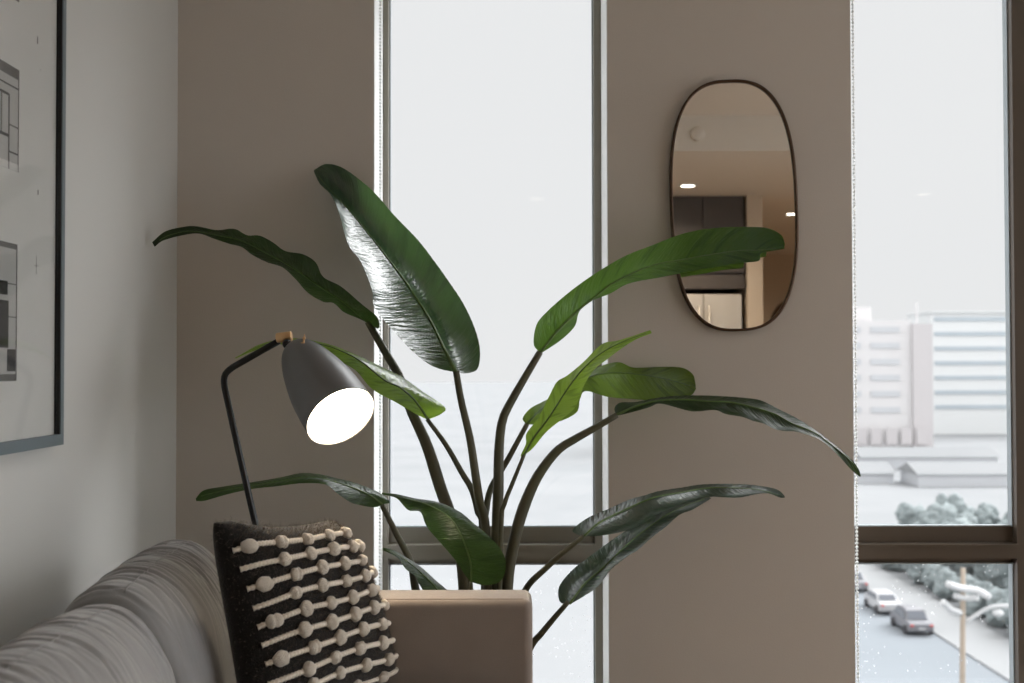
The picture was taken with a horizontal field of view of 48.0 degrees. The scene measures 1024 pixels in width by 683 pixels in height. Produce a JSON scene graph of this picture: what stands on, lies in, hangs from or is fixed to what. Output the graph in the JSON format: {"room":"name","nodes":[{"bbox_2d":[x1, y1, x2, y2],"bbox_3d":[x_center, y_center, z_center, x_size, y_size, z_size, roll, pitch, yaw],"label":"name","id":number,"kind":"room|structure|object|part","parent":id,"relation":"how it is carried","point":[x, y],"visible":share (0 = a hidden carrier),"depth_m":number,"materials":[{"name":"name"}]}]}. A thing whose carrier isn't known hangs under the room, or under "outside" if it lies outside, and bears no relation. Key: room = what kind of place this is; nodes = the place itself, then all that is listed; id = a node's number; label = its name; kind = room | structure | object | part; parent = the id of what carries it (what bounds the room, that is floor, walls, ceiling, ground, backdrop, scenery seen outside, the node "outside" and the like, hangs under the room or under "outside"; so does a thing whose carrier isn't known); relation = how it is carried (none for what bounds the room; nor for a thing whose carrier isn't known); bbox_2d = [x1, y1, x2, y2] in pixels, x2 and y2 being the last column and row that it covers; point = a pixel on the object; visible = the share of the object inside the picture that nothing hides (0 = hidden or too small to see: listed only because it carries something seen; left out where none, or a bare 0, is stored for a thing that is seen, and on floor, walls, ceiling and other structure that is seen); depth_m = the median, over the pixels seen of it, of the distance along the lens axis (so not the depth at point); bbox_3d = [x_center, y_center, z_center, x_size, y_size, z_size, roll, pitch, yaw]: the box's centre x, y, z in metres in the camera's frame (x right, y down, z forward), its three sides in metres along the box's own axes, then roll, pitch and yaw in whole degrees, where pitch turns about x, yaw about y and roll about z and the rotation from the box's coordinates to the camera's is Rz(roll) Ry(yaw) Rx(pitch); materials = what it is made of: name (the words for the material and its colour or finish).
{"room":"living room","nodes":[
{"label":"living room","id":0,"kind":"room"},
{"bbox_2d":[0,0,177,646],"bbox_3d":[-1.150,-0.204,-1.496,0.200,2.750,10.200,0,-1,0],"label":"wall","id":1,"kind":"structure","parent":0,"point":[73,512],"depth_m":3.01,"materials":[{"name":"paint"}]},
{"bbox_2d":[0,0,66,455],"bbox_3d":[-1.036,-0.475,2.098,0.027,1.398,1.075,0,-1,0],"label":"framed print","id":2,"kind":"object","parent":1,"relation":"attached to","point":[32,32],"visible":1,"depth_m":2.48,"materials":[{"name":"paper"}]},
{"bbox_2d":[0,240,16,380],"bbox_3d":[-1.035,-0.064,2.224,0.001,0.285,0.360,0,-1,0],"label":"photograph","id":3,"kind":"object","parent":2,"relation":"attached to","point":[8,248],"depth_m":2.36,"materials":[{"name":"paper"}]},
{"bbox_2d":[0,59,18,171],"bbox_3d":[-1.036,-0.466,2.235,0.001,0.215,0.360,0,-1,0],"label":"photograph","id":4,"kind":"object","parent":2,"relation":"attached to","point":[9,68],"depth_m":2.37,"materials":[{"name":"paper"}]},
{"bbox_2d":[176,0,854,682],"bbox_3d":[1.575,-0.098,3.813,5.650,2.750,0.420,0,-1,0],"label":"wall","id":5,"kind":"structure","parent":0,"point":[757,588],"depth_m":3.60,"materials":[{"name":"paint"}]},
{"bbox_2d":[379,0,381,589],"bbox_3d":[-0.426,-0.066,3.722,0.004,2.510,0.007,0,-1,0],"label":"chain","id":6,"kind":"object","parent":5,"relation":"hanging from","point":[380,1],"visible":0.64,"depth_m":3.73,"materials":[{"name":"silver metal"}]},
{"bbox_2d":[373,0,609,682],"bbox_3d":[-0.066,-0.062,3.723,0.736,2.560,0.238,0,-1,0],"label":"trim","id":7,"kind":"structure","parent":5,"relation":"attached to","point":[604,87],"depth_m":3.70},
{"bbox_2d":[383,0,602,682],"bbox_3d":[-0.066,-0.059,3.872,0.736,2.560,0.084,0,-1,0],"label":"window","id":8,"kind":"structure","parent":5,"relation":"in","point":[539,544],"depth_m":3.85,"materials":[{"name":"brown metal"}]},
{"bbox_2d":[669,79,798,330],"bbox_3d":[0.694,-0.426,3.597,0.401,0.788,0.023,0,-1,0],"label":"wall mirror","id":9,"kind":"object","parent":5,"relation":"attached to","point":[732,163],"visible":0.98,"depth_m":3.60,"materials":[{"name":"brown mirror"}]},
{"bbox_2d":[850,39,855,682],"bbox_3d":[1.843,-0.065,3.723,1.554,2.560,0.238,0,-1,0],"label":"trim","id":10,"kind":"structure","parent":5,"relation":"attached to","point":[850,39],"depth_m":3.60,"materials":[{"name":"white"}]},
{"bbox_2d":[851,0,859,682],"bbox_3d":[1.086,-0.071,3.642,0.010,2.510,0.009,0,-1,0],"label":"chain","id":11,"kind":"object","parent":5,"relation":"hanging from","point":[852,1],"visible":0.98,"depth_m":3.64,"materials":[{"name":"silver metal"}]},
{"bbox_2d":[854,0,1023,682],"bbox_3d":[1.843,-0.062,3.872,1.554,2.560,0.084,0,-1,0],"label":"window","id":12,"kind":"structure","parent":5,"relation":"in","point":[877,543],"depth_m":3.86,"materials":[{"name":"brown metal"}]},
{"bbox_3d":[1.843,-0.062,3.878,1.554,2.560,0.072,0,-1,0],"label":"frame","id":13,"kind":"part","parent":12,"relation":"part of","materials":[{"name":"metal"}]},
{"bbox_2d":[855,589,1008,682],"bbox_3d":[25.438,21.926,94.561,11.800,0.030,150.000,0,-1,0],"label":"street","id":14,"kind":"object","parent":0,"point":[886,654],"depth_m":78.53,"materials":[{"name":"white snow"}]},
{"bbox_2d":[855,570,867,590],"bbox_3d":[30.337,21.280,102.946,2.080,1.596,4.460,0,-1,0],"label":"parked car","id":15,"kind":"object","parent":14,"relation":"on","point":[863,584],"visible":0.3,"depth_m":100.86,"materials":[{"name":"grey paint"}]},
{"bbox_2d":[864,589,901,613],"bbox_3d":[30.237,21.125,93.747,2.080,1.520,4.460,0,-1,0],"label":"parked car","id":16,"kind":"object","parent":14,"relation":"on","point":[882,600],"visible":0.81,"depth_m":92.76,"materials":[{"name":"white paint"}]},
{"bbox_2d":[890,604,933,633],"bbox_3d":[30.137,20.888,86.751,2.080,1.702,4.460,0,-1,0],"label":"parked car","id":17,"kind":"object","parent":14,"relation":"on","point":[910,617],"visible":1,"depth_m":85.66,"materials":[{"name":"paint"}]},
{"bbox_2d":[855,564,1008,680],"bbox_3d":[33.588,21.847,94.562,4.500,0.160,150.000,0,-1,0],"label":"sidewalk","id":18,"kind":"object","parent":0,"point":[984,645],"visible":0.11,"depth_m":87.20,"materials":[{"name":"white snow"}]},
{"bbox_3d":[1.577,1.268,-1.417,5.650,0.200,10.820,0,-1,0],"label":"floor","id":19,"kind":"structure","parent":0,"visible":0},
{"bbox_2d":[0,539,532,682],"bbox_3d":[-0.470,0.840,1.730,1.056,0.795,2.295,0,-1,0],"label":"sofa","id":20,"kind":"object","parent":19,"relation":"on","point":[158,616],"visible":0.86,"depth_m":2.39,"materials":[{"name":"beige fabric"}]},
{"bbox_2d":[0,604,175,682],"bbox_3d":[-0.742,0.632,1.795,0.317,0.335,0.688,0,-1,0],"label":"cushion","id":21,"kind":"object","parent":20,"relation":"on","point":[95,643],"depth_m":1.87,"materials":[{"name":"grey fabric"}]},
{"bbox_2d":[64,539,236,682],"bbox_3d":[-0.748,0.635,2.472,0.318,0.355,0.518,0,-1,0],"label":"cushion","id":22,"kind":"object","parent":20,"relation":"on","point":[172,586],"depth_m":2.35,"materials":[{"name":"grey fabric"}]},
{"bbox_2d":[210,517,398,682],"bbox_3d":[-0.444,0.582,2.550,0.233,0.432,0.506,-1,-1,29],"label":"throw pillow","id":23,"kind":"object","parent":20,"relation":"on","point":[303,603],"visible":1,"depth_m":2.42,"materials":[{"name":"grey fabric"}]},
{"bbox_3d":[-0.460,0.438,2.516,0.051,0.042,0.390,-1,-1,30],"label":"braided cord","id":24,"kind":"part","parent":23,"relation":"part of","materials":[{"name":"beige fabric"}]},
{"bbox_3d":[-0.440,0.468,2.516,0.060,0.034,0.400,-1,-1,29],"label":"braided cord","id":25,"kind":"part","parent":23,"relation":"part of","materials":[{"name":"beige fabric"}]},
{"bbox_3d":[-0.423,0.500,2.517,0.062,0.034,0.411,-1,-1,28],"label":"braided cord","id":26,"kind":"part","parent":23,"relation":"part of","materials":[{"name":"beige fabric"}]},
{"bbox_3d":[-0.409,0.537,2.519,0.063,0.037,0.421,-1,-1,28],"label":"braided cord","id":27,"kind":"part","parent":23,"relation":"part of","materials":[{"name":"beige fabric"}]},
{"bbox_3d":[-0.396,0.574,2.519,0.064,0.036,0.431,-1,-1,28],"label":"braided cord","id":28,"kind":"part","parent":23,"relation":"part of","materials":[{"name":"beige fabric"}]},
{"bbox_3d":[-0.386,0.612,2.519,0.062,0.034,0.440,-1,-1,28],"label":"braided cord","id":29,"kind":"part","parent":23,"relation":"part of","materials":[{"name":"beige fabric"}]},
{"bbox_3d":[-0.376,0.650,2.517,0.059,0.039,0.448,-1,-1,28],"label":"braided cord","id":30,"kind":"part","parent":23,"relation":"part of","materials":[{"name":"beige fabric"}]},
{"bbox_3d":[-0.369,0.689,2.517,0.054,0.041,0.457,-1,-1,28],"label":"braided cord","id":31,"kind":"part","parent":23,"relation":"part of","materials":[{"name":"beige fabric"}]},
{"bbox_3d":[-0.381,0.728,2.525,0.228,0.038,0.410,0,-1,0],"label":"braided cord","id":32,"kind":"part","parent":23,"relation":"part of","materials":[{"name":"beige fabric"}]},
{"bbox_3d":[-0.377,0.769,2.526,0.031,0.030,0.462,-1,-1,29],"label":"braided cord","id":33,"kind":"part","parent":23,"relation":"part of","materials":[{"name":"beige fabric"}]},
{"bbox_3d":[-0.469,0.889,2.802,1.038,0.542,0.150,0,-1,0],"label":"arm","id":34,"kind":"part","parent":20,"relation":"part of","materials":[{"name":"beige fabric"}]},
{"bbox_2d":[221,331,373,525],"bbox_3d":[-0.668,0.618,3.036,0.695,1.292,0.260,-1,-2,39],"label":"floor lamp","id":35,"kind":"object","parent":19,"relation":"on","point":[330,402],"visible":1,"depth_m":2.95,"materials":[{"name":"black metal"}]},
{"bbox_3d":[-0.643,0.625,3.068,0.271,1.269,0.018,0,-1,0],"label":"stem","id":36,"kind":"part","parent":35,"relation":"part of","materials":[{"name":"black metal"}]},
{"bbox_3d":[-0.486,0.127,2.957,0.185,0.274,0.301,1,-2,-38],"label":"lamp shade","id":37,"kind":"part","parent":35,"relation":"part of","materials":[{"name":"black metal"}]},
{"bbox_3d":[-0.488,0.120,2.952,0.104,0.104,0.104,0,-1,0],"label":"bulb","id":38,"kind":"part","parent":35,"relation":"part of","materials":[{"name":"white glass"}]},
{"bbox_2d":[152,164,860,648],"bbox_3d":[-0.018,0.356,3.277,2.029,1.826,0.581,0,-1,0],"label":"potted plant","id":39,"kind":"object","parent":19,"relation":"on","point":[412,295],"visible":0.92,"depth_m":3.29,"materials":[{"name":"green plant"}]},
{"label":"outside","id":40,"kind":"structure","parent":0,"visible":0},
{"bbox_2d":[391,382,1008,682],"bbox_3d":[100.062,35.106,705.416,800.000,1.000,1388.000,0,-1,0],"label":"ground","id":41,"kind":"structure","parent":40,"point":[564,495],"depth_m":187.47,"materials":[{"name":"white snow"}]},
{"bbox_2d":[854,462,896,483],"bbox_3d":[57.151,22.374,197.847,14.800,3.350,10.000,0,-1,0],"label":"storage shed","id":42,"kind":"object","parent":41,"relation":"on","point":[870,472],"visible":0.36,"depth_m":193.32,"materials":[{"name":"white"}]},
{"bbox_2d":[881,564,903,571],"bbox_3d":[37.160,21.234,112.275,3.235,2.824,3.242,0,-1,0],"label":"shrub","id":43,"kind":"object","parent":41,"relation":"on","point":[895,567],"visible":0.15,"depth_m":111.31,"materials":[{"name":"plant"}]},
{"bbox_2d":[853,302,933,446],"bbox_3d":[67.015,8.402,270.606,54.000,34.300,28.550,0,-1,0],"label":"office building","id":44,"kind":"structure","parent":41,"relation":"on","point":[894,358],"depth_m":257.68,"materials":[{"name":"white concrete"}]},
{"bbox_2d":[901,564,908,572],"bbox_3d":[37.656,20.515,108.396,2.842,2.525,3.076,0,-1,0],"label":"shrub","id":45,"kind":"object","parent":41,"relation":"on","point":[905,567],"visible":0.04,"depth_m":107.72,"materials":[{"name":"plant"}]},
{"bbox_2d":[895,502,924,523],"bbox_3d":[46.634,20.836,134.193,4.095,4.224,4.108,0,-1,0],"label":"tree","id":46,"kind":"object","parent":41,"relation":"on","point":[906,513],"visible":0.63,"depth_m":133.06,"materials":[{"name":"green plant"}]},
{"bbox_2d":[907,564,923,583],"bbox_3d":[37.423,20.569,104.868,2.750,3.216,2.485,0,-1,0],"label":"shrub","id":47,"kind":"object","parent":41,"relation":"on","point":[915,571],"visible":0.44,"depth_m":104.28,"materials":[{"name":"plant"}]},
{"bbox_2d":[854,447,1000,469],"bbox_3d":[79.527,22.519,223.345,26.800,4.050,10.000,0,-1,0],"label":"building","id":48,"kind":"structure","parent":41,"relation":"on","point":[896,457],"depth_m":219.65,"materials":[{"name":"white concrete"}]},
{"bbox_2d":[921,564,946,590],"bbox_3d":[37.383,20.735,101.659,2.558,2.801,2.823,0,-1,0],"label":"shrub","id":49,"kind":"object","parent":41,"relation":"on","point":[929,575],"visible":0.62,"depth_m":101.08,"materials":[{"name":"plant"}]},
{"bbox_2d":[914,501,967,569],"bbox_3d":[42.529,18.980,112.436,6.441,6.609,6.185,0,-1,0],"label":"tree","id":50,"kind":"object","parent":41,"relation":"on","point":[936,513],"visible":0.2,"depth_m":111.31,"materials":[{"name":"green plant"}]},
{"bbox_2d":[932,568,957,600],"bbox_3d":[37.080,20.714,98.283,2.676,2.845,2.958,0,-1,0],"label":"shrub","id":51,"kind":"object","parent":41,"relation":"on","point":[943,575],"visible":0.64,"depth_m":97.59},
{"bbox_2d":[898,462,1006,486],"bbox_3d":[76.592,22.058,192.753,20.800,3.700,10.000,0,-1,0],"label":"building","id":52,"kind":"structure","parent":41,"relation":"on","point":[919,474],"depth_m":188.57,"materials":[{"name":"grey concrete"}]},
{"bbox_2d":[906,311,1006,433],"bbox_3d":[167.816,9.112,341.528,94.400,35.500,20.700,0,-1,0],"label":"striped building","id":53,"kind":"structure","parent":41,"relation":"on","point":[969,347],"depth_m":331.84,"materials":[{"name":"white concrete"}]},
{"bbox_2d":[936,492,977,523],"bbox_3d":[50.088,19.896,130.403,4.942,5.503,5.130,0,-1,0],"label":"tree","id":54,"kind":"object","parent":41,"relation":"on","point":[963,510],"visible":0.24,"depth_m":129.95,"materials":[{"name":"green plant"}]},
{"bbox_2d":[943,519,974,576],"bbox_3d":[41.889,19.221,105.655,5.840,5.846,5.981,0,-1,0],"label":"evergreen tree","id":55,"kind":"object","parent":41,"relation":"on","point":[969,570],"visible":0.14,"depth_m":104.67,"materials":[{"name":"green plant"}]},
{"bbox_2d":[952,574,980,600],"bbox_3d":[37.855,20.636,94.934,2.952,2.778,2.904,0,-1,0],"label":"shrub","id":56,"kind":"object","parent":41,"relation":"on","point":[969,580],"visible":0.23,"depth_m":94.70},
{"bbox_2d":[940,568,1008,682],"bbox_3d":[20.147,15.399,49.246,3.751,11.205,1.109,0,-1,3],"label":"utility pole","id":57,"kind":"object","parent":41,"relation":"on","point":[961,587],"visible":0.94,"depth_m":49.54,"materials":[{"name":"white paint"}]},
{"bbox_2d":[940,581,1008,623],"bbox_3d":[20.122,11.194,49.297,3.745,2.003,1.210,0,-1,0],"label":"lamp","id":58,"kind":"object","parent":57,"relation":"attached to","point":[961,587],"depth_m":49.40,"materials":[{"name":"white paint"}]},
{"bbox_2d":[959,580,993,617],"bbox_3d":[37.302,20.507,91.618,3.106,3.244,2.738,0,-1,0],"label":"shrub","id":59,"kind":"object","parent":41,"relation":"on","point":[972,607],"visible":0.41,"depth_m":90.88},
{"bbox_2d":[974,502,1000,523],"bbox_3d":[54.312,20.604,132.078,3.987,4.144,4.455,0,-1,0],"label":"tree","id":60,"kind":"object","parent":41,"relation":"on","point":[986,513],"visible":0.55,"depth_m":131.06,"materials":[{"name":"green plant"}]},
{"bbox_2d":[972,564,1003,588],"bbox_3d":[42.037,19.187,99.968,4.759,5.674,5.364,0,-1,0],"label":"evergreen tree","id":61,"kind":"object","parent":41,"relation":"on","point":[983,572],"visible":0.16,"depth_m":98.42,"materials":[{"name":"green plant"}]},
{"bbox_2d":[983,586,1008,627],"bbox_3d":[37.641,20.365,88.232,2.960,3.335,3.057,0,-1,0],"label":"shrub","id":62,"kind":"object","parent":41,"relation":"on","point":[997,594],"visible":0.28,"depth_m":87.54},
{"bbox_2d":[995,599,1008,631],"bbox_3d":[37.225,20.262,84.903,3.461,2.776,2.861,0,-1,0],"label":"shrub","id":63,"kind":"object","parent":41,"relation":"on","point":[1004,619],"visible":0.24,"depth_m":84.07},
{"bbox_2d":[996,564,1007,588],"bbox_3d":[42.278,18.299,92.953,6.323,7.155,6.316,0,-1,0],"label":"evergreen tree","id":64,"kind":"object","parent":41,"relation":"on","point":[1003,568],"visible":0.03,"depth_m":93.90,"materials":[{"name":"green plant"}]},
{"bbox_2d":[998,512,1007,523],"bbox_3d":[50.299,18.934,113.198,6.187,6.706,5.576,0,-1,0],"label":"evergreen tree","id":65,"kind":"object","parent":41,"relation":"on","point":[1006,513],"visible":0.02,"depth_m":114.07,"materials":[{"name":"green plant"}]}
]}

